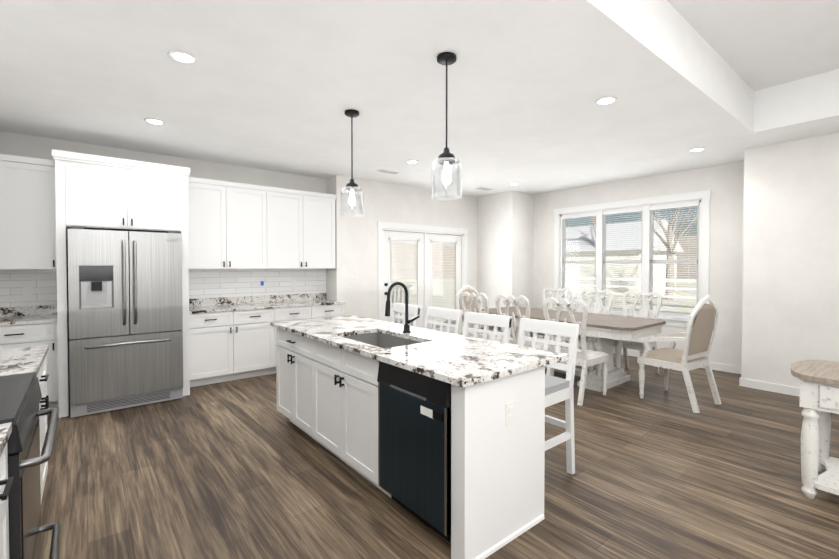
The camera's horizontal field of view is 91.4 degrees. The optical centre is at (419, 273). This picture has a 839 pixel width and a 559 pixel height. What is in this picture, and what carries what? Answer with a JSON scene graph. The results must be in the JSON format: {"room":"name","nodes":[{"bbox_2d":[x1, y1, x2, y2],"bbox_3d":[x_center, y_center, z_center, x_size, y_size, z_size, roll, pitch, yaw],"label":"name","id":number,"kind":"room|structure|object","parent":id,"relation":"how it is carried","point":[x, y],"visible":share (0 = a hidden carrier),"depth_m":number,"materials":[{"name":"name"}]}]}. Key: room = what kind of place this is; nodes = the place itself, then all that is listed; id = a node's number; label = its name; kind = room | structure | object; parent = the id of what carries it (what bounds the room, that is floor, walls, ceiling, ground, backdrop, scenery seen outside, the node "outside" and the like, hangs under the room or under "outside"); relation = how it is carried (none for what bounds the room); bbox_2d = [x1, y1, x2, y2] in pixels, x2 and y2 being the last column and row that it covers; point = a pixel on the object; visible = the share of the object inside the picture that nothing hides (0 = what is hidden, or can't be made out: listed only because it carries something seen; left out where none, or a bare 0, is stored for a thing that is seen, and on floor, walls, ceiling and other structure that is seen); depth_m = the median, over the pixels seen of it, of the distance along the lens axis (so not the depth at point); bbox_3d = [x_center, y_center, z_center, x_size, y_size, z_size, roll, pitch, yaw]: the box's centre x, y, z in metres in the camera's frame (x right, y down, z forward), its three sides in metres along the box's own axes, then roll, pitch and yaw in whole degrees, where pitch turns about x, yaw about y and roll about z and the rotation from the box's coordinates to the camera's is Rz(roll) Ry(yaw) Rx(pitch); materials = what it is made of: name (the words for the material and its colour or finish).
{"room":"kitchen","nodes":[
{"label":"kitchen","id":0,"kind":"room"},
{"bbox_2d":[0,131,325,192],"bbox_3d":[-2.926,-0.342,5.359,3.890,3.340,0.120,-1,1,-39],"label":"wall","id":1,"kind":"structure","parent":0,"point":[17,144],"depth_m":5.14,"materials":[{"name":"paint"}]},
{"bbox_2d":[0,154,63,272],"bbox_3d":[-4.046,-0.596,4.137,0.612,1.110,0.349,-1,1,-39],"label":"upper cabinet","id":2,"kind":"object","parent":1,"relation":"attached to","point":[31,227],"depth_m":4.04,"materials":[{"name":"wood"}]},
{"bbox_2d":[64,151,183,232],"bbox_3d":[-3.229,-0.807,4.478,0.950,0.700,0.846,-1,1,-39],"label":"upper cabinet","id":3,"kind":"object","parent":1,"relation":"attached to","point":[101,192],"depth_m":4.12,"materials":[{"name":"wood"}]},
{"bbox_2d":[182,173,271,268],"bbox_3d":[-2.543,-0.617,5.360,1.083,1.110,0.349,-1,1,-39],"label":"upper cabinet","id":4,"kind":"object","parent":1,"relation":"attached to","point":[257,260],"depth_m":5.20,"materials":[{"name":"wood"}]},
{"bbox_2d":[272,187,335,268],"bbox_3d":[-1.796,-0.628,5.968,1.083,1.110,0.349,-1,1,-39],"label":"upper cabinet","id":5,"kind":"object","parent":1,"relation":"attached to","point":[303,222],"depth_m":5.85,"materials":[{"name":"wood"}]},
{"bbox_2d":[326,175,343,300],"bbox_3d":[-1.316,-0.360,6.366,0.120,3.340,0.350,-1,1,-39],"label":"wall","id":6,"kind":"structure","parent":0,"point":[335,276],"depth_m":6.24,"materials":[{"name":"paint"}]},
{"bbox_2d":[344,176,476,319],"bbox_3d":[0.002,-0.376,7.290,3.090,3.340,0.120,-1,1,-39],"label":"wall","id":7,"kind":"structure","parent":0,"point":[389,202],"depth_m":6.65,"materials":[{"name":"paint"}]},
{"bbox_2d":[377,221,467,333],"bbox_3d":[0.095,0.218,7.352,2.076,2.150,0.158,-1,1,-39],"label":"french door","id":8,"kind":"structure","parent":7,"relation":"attached to","point":[425,238],"depth_m":7.31,"materials":[{"name":"white"}]},
{"bbox_2d":[0,0,838,196],"bbox_3d":[1.290,-1.704,3.125,7.640,0.540,8.870,-1,1,-39],"label":"ceiling","id":9,"kind":"structure","parent":0,"point":[278,85],"depth_m":3.25,"materials":[{"name":"paint"}]},
{"bbox_2d":[144,118,165,124],"bbox_3d":[-2.498,-1.442,3.871,0.168,0.010,0.190,-1,1,-39],"label":"recessed light","id":10,"kind":"object","parent":9,"relation":"in","point":[155,121],"depth_m":3.88,"materials":[{"name":"white plastic"}]},
{"bbox_2d":[168,50,197,63],"bbox_3d":[-1.547,-1.421,2.682,0.168,0.010,0.181,-1,1,-39],"label":"recessed light","id":11,"kind":"object","parent":9,"relation":"in","point":[181,56],"depth_m":2.68,"materials":[{"name":"white plastic"}]},
{"bbox_2d":[341,109,363,216],"bbox_3d":[-0.604,-0.980,3.666,0.204,0.924,0.204,-1,1,-39],"label":"pendant light","id":12,"kind":"object","parent":9,"relation":"hanging from","point":[352,186],"visible":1,"depth_m":3.65,"materials":[{"name":"clear glass"}]},
{"bbox_2d":[376,169,400,174],"bbox_3d":[-0.450,-1.478,5.949,0.340,0.009,0.160,-1,1,-39],"label":"ceiling vent","id":13,"kind":"object","parent":9,"relation":"in","point":[396,172],"depth_m":5.92,"materials":[{"name":"white metal"}]},
{"bbox_2d":[406,160,418,163],"bbox_3d":[-0.097,-1.467,5.364,0.176,0.010,0.179,-1,1,-39],"label":"recessed light","id":14,"kind":"object","parent":9,"relation":"in","point":[408,161],"depth_m":5.36,"materials":[{"name":"white plastic"}]},
{"bbox_2d":[431,52,461,199],"bbox_3d":[0.179,-0.964,2.705,0.204,0.924,0.204,-1,1,-39],"label":"pendant light","id":15,"kind":"object","parent":9,"relation":"hanging from","point":[446,158],"visible":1,"depth_m":2.68,"materials":[{"name":"clear glass"}]},
{"bbox_2d":[475,187,492,190],"bbox_3d":[1.140,-1.500,7.243,0.340,0.009,0.160,-1,1,-39],"label":"ceiling vent","id":16,"kind":"object","parent":9,"relation":"in","point":[481,188],"depth_m":7.21,"materials":[{"name":"white metal"}]},
{"bbox_2d":[595,96,617,104],"bbox_3d":[1.542,-1.433,3.385,0.185,0.010,0.169,-1,1,-39],"label":"recessed light","id":17,"kind":"object","parent":9,"relation":"in","point":[606,100],"depth_m":3.39,"materials":[{"name":"white plastic"}]},
{"bbox_2d":[688,147,705,151],"bbox_3d":[3.250,-1.458,4.800,0.181,0.010,0.168,-1,1,-39],"label":"recessed light","id":18,"kind":"object","parent":9,"relation":"in","point":[698,148],"depth_m":4.81,"materials":[{"name":"white plastic"}]},
{"bbox_2d":[40,345,838,558],"bbox_3d":[1.281,1.392,3.094,7.760,0.050,8.990,-1,1,-39],"label":"floor","id":19,"kind":"structure","parent":0,"point":[244,468],"depth_m":2.65,"materials":[{"name":"brown wood"}]},
{"bbox_2d":[0,433,12,558],"bbox_3d":[-1.251,0.970,0.737,0.619,0.876,1.091,-1,1,-39],"label":"base cabinet","id":20,"kind":"object","parent":19,"relation":"on","point":[6,482],"depth_m":1.29,"materials":[{"name":"wood"}]},
{"bbox_2d":[0,422,11,448],"bbox_3d":[-1.104,0.520,0.556,0.629,0.030,1.546,-1,1,-39],"label":"countertop","id":21,"kind":"structure","parent":20,"relation":"on","point":[5,428],"depth_m":1.28,"materials":[{"name":"white stone"}]},
{"bbox_2d":[0,372,60,558],"bbox_3d":[-1.789,0.915,1.497,0.692,0.960,0.762,-1,1,-39],"label":"range","id":22,"kind":"object","parent":19,"relation":"on","point":[20,396],"visible":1,"depth_m":1.55,"materials":[{"name":"silver metal"}]},
{"bbox_2d":[0,313,63,412],"bbox_3d":[-3.962,0.912,4.057,0.607,0.876,0.619,-1,1,-39],"label":"base cabinet","id":23,"kind":"object","parent":19,"relation":"on","point":[33,333],"depth_m":3.88,"materials":[{"name":"wood"}]},
{"bbox_2d":[0,313,59,324],"bbox_3d":[-3.951,0.460,4.039,0.612,0.030,0.610,-1,1,-39],"label":"countertop","id":24,"kind":"structure","parent":23,"relation":"on","point":[35,316],"depth_m":3.97,"materials":[{"name":"white stone"}]},
{"bbox_2d":[36,353,48,501],"bbox_3d":[-2.372,0.946,2.115,0.619,0.876,0.926,-1,1,-39],"label":"base cabinet","id":25,"kind":"object","parent":19,"relation":"on","point":[42,376],"depth_m":2.39,"materials":[{"name":"wood"}]},
{"bbox_2d":[0,345,47,375],"bbox_3d":[-2.372,0.493,2.115,0.629,0.030,0.938,-1,1,-39],"label":"countertop","id":26,"kind":"structure","parent":25,"relation":"on","point":[26,360],"depth_m":2.27,"materials":[{"name":"white stone"}]},
{"bbox_2d":[67,226,182,417],"bbox_3d":[-3.134,0.442,4.385,0.920,1.785,0.970,-1,1,-39],"label":"fridge","id":27,"kind":"object","parent":19,"relation":"on","point":[125,320],"visible":1,"depth_m":4.03,"materials":[{"name":"silver metal"}]},
{"bbox_2d":[182,305,279,392],"bbox_3d":[-2.455,0.891,5.284,1.080,0.876,0.619,-1,1,-39],"label":"base cabinet","id":28,"kind":"object","parent":19,"relation":"on","point":[223,345],"depth_m":4.99,"materials":[{"name":"wood"}]},
{"bbox_2d":[182,297,339,312],"bbox_3d":[-2.071,0.433,5.568,2.054,0.030,0.610,-1,1,-39],"label":"countertop","id":29,"kind":"structure","parent":28,"relation":"on","point":[255,304],"depth_m":5.36,"materials":[{"name":"white stone"}]},
{"bbox_2d":[280,301,343,321],"bbox_3d":[-1.710,0.881,5.890,1.081,0.876,0.619,-1,1,-39],"label":"base cabinet","id":30,"kind":"object","parent":19,"relation":"on","point":[287,312],"depth_m":5.64,"materials":[{"name":"wood"}]},
{"bbox_2d":[393,303,417,306],"bbox_3d":[-0.321,0.838,4.209,0.483,1.020,0.470,-1,1,-36],"label":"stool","id":31,"kind":"object","parent":19,"relation":"on","point":[394,304],"depth_m":4.39,"materials":[{"name":"white wood"}]},
{"bbox_2d":[273,326,544,558],"bbox_3d":[-0.311,0.930,3.021,0.691,0.876,2.402,-1,1,-39],"label":"kitchen island","id":32,"kind":"object","parent":19,"relation":"on","point":[441,433],"depth_m":2.21,"materials":[{"name":"wood"}]},
{"bbox_2d":[377,361,450,542],"bbox_3d":[0.154,0.945,2.379,0.580,0.868,0.605,-1,1,-39],"label":"dishwasher","id":33,"kind":"object","parent":32,"relation":"in","point":[414,407],"depth_m":2.16,"materials":[{"name":"metal"}]},
{"bbox_2d":[270,315,568,389],"bbox_3d":[-0.248,0.476,3.076,0.876,0.030,2.475,-1,1,-39],"label":"island countertop","id":34,"kind":"structure","parent":32,"relation":"on","point":[469,361],"depth_m":2.45,"materials":[{"name":"white stone"}]},
{"bbox_2d":[390,306,462,327],"bbox_3d":[0.059,0.845,3.774,0.483,1.020,0.470,-1,1,-39],"label":"stool","id":35,"kind":"object","parent":19,"relation":"on","point":[415,311],"depth_m":4.20,"materials":[{"name":"white wood"}]},
{"bbox_2d":[426,311,505,337],"bbox_3d":[0.409,0.853,3.313,0.491,1.020,0.478,-1,1,-42],"label":"stool","id":36,"kind":"object","parent":19,"relation":"on","point":[470,317],"depth_m":3.72,"materials":[{"name":"white wood"}]},
{"bbox_2d":[456,284,503,341],"label":"dining chairs","id":37,"kind":"object","parent":19,"relation":"on","point":[470,300],"depth_m":5.52,"materials":[{"name":"white wood"}]},
{"bbox_2d":[495,294,529,344],"label":"dining chairs","id":38,"kind":"object","parent":19,"relation":"on","point":[513,340],"depth_m":4.89,"materials":[{"name":"white wood"}]},
{"bbox_2d":[478,316,578,473],"bbox_3d":[0.770,0.861,2.869,0.483,1.020,0.470,-1,1,-39],"label":"stool","id":39,"kind":"object","parent":19,"relation":"on","point":[557,389],"depth_m":2.84,"materials":[{"name":"white wood"}]},
{"bbox_2d":[476,307,665,391],"bbox_3d":[1.863,0.939,5.462,1.040,0.775,2.280,-1,1,-39],"label":"dining table","id":40,"kind":"object","parent":19,"relation":"on","point":[605,331],"visible":0.46,"depth_m":4.85,"materials":[{"name":"white wood"}]},
{"bbox_2d":[542,287,613,405],"label":"dining chairs","id":41,"kind":"object","parent":19,"relation":"on","point":[585,358],"depth_m":4.42,"materials":[{"name":"white wood"}]},
{"bbox_2d":[622,291,720,412],"label":"dining chairs","id":42,"kind":"object","parent":19,"relation":"on","point":[697,339],"depth_m":4.24,"materials":[{"name":"beige fabric"}]},
{"bbox_2d":[791,360,838,499],"bbox_3d":[2.974,1.000,2.179,0.640,0.765,1.505,-1,1,-39],"label":"console table","id":43,"kind":"object","parent":19,"relation":"on","point":[819,391],"visible":1,"depth_m":2.49,"materials":[{"name":"white wood"}]},
{"bbox_2d":[477,191,515,308],"bbox_3d":[1.463,-0.386,7.847,0.120,3.340,0.860,-1,1,-39],"label":"wall","id":44,"kind":"structure","parent":0,"point":[496,244],"depth_m":7.75,"materials":[{"name":"paint"}]},
{"bbox_2d":[516,191,533,307],"bbox_3d":[1.999,-0.385,7.806,0.660,3.340,0.120,-1,1,-39],"label":"wall","id":45,"kind":"structure","parent":0,"point":[525,244],"depth_m":7.72,"materials":[{"name":"paint"}]},
{"bbox_2d":[533,161,743,366],"bbox_3d":[3.316,-0.364,6.616,0.120,3.340,3.390,-1,1,-39],"label":"wall","id":46,"kind":"structure","parent":0,"point":[724,183],"depth_m":5.65,"materials":[{"name":"paint"}]},
{"bbox_2d":[552,190,710,326],"bbox_3d":[3.266,-0.205,6.616,0.140,1.922,2.450,-1,1,-39],"label":"triple window","id":47,"kind":"structure","parent":46,"relation":"in","point":[649,206],"depth_m":6.36,"materials":[{"name":"white"}]},
{"bbox_2d":[537,336,740,373],"bbox_3d":[3.264,1.259,6.601,0.014,0.095,3.390,-1,1,-39],"label":"baseboard","id":48,"kind":"structure","parent":46,"relation":"attached to","point":[715,366],"depth_m":5.61,"materials":[{"name":"white wood"}]},
{"bbox_2d":[667,0,838,90],"bbox_3d":[2.281,-1.873,0.738,6.170,0.120,3.920,-1,1,-39],"label":"ceiling","id":49,"kind":"structure","parent":0,"point":[755,45],"depth_m":3.18,"materials":[{"name":"paint"}]},
{"bbox_2d":[741,133,838,387],"bbox_3d":[5.184,-0.306,3.275,0.120,3.340,4.150,-1,1,-39],"label":"wall","id":50,"kind":"structure","parent":0,"point":[790,299],"depth_m":4.53,"materials":[{"name":"paint"}]},
{"bbox_2d":[739,377,799,396],"bbox_3d":[5.118,1.316,3.278,0.014,0.095,4.134,-1,1,-39],"label":"baseboard","id":51,"kind":"structure","parent":50,"relation":"attached to","point":[773,387],"depth_m":4.65,"materials":[{"name":"white"}]},
{"label":"outside","id":52,"kind":"structure","parent":0,"visible":0},
{"bbox_2d":[390,206,696,327],"bbox_3d":[10.045,-3.444,27.195,110.000,10.026,110.000,-1,1,-39],"label":"outdoor view","id":53,"kind":"object","parent":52,"point":[613,250],"depth_m":31.81,"materials":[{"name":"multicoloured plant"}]}
]}

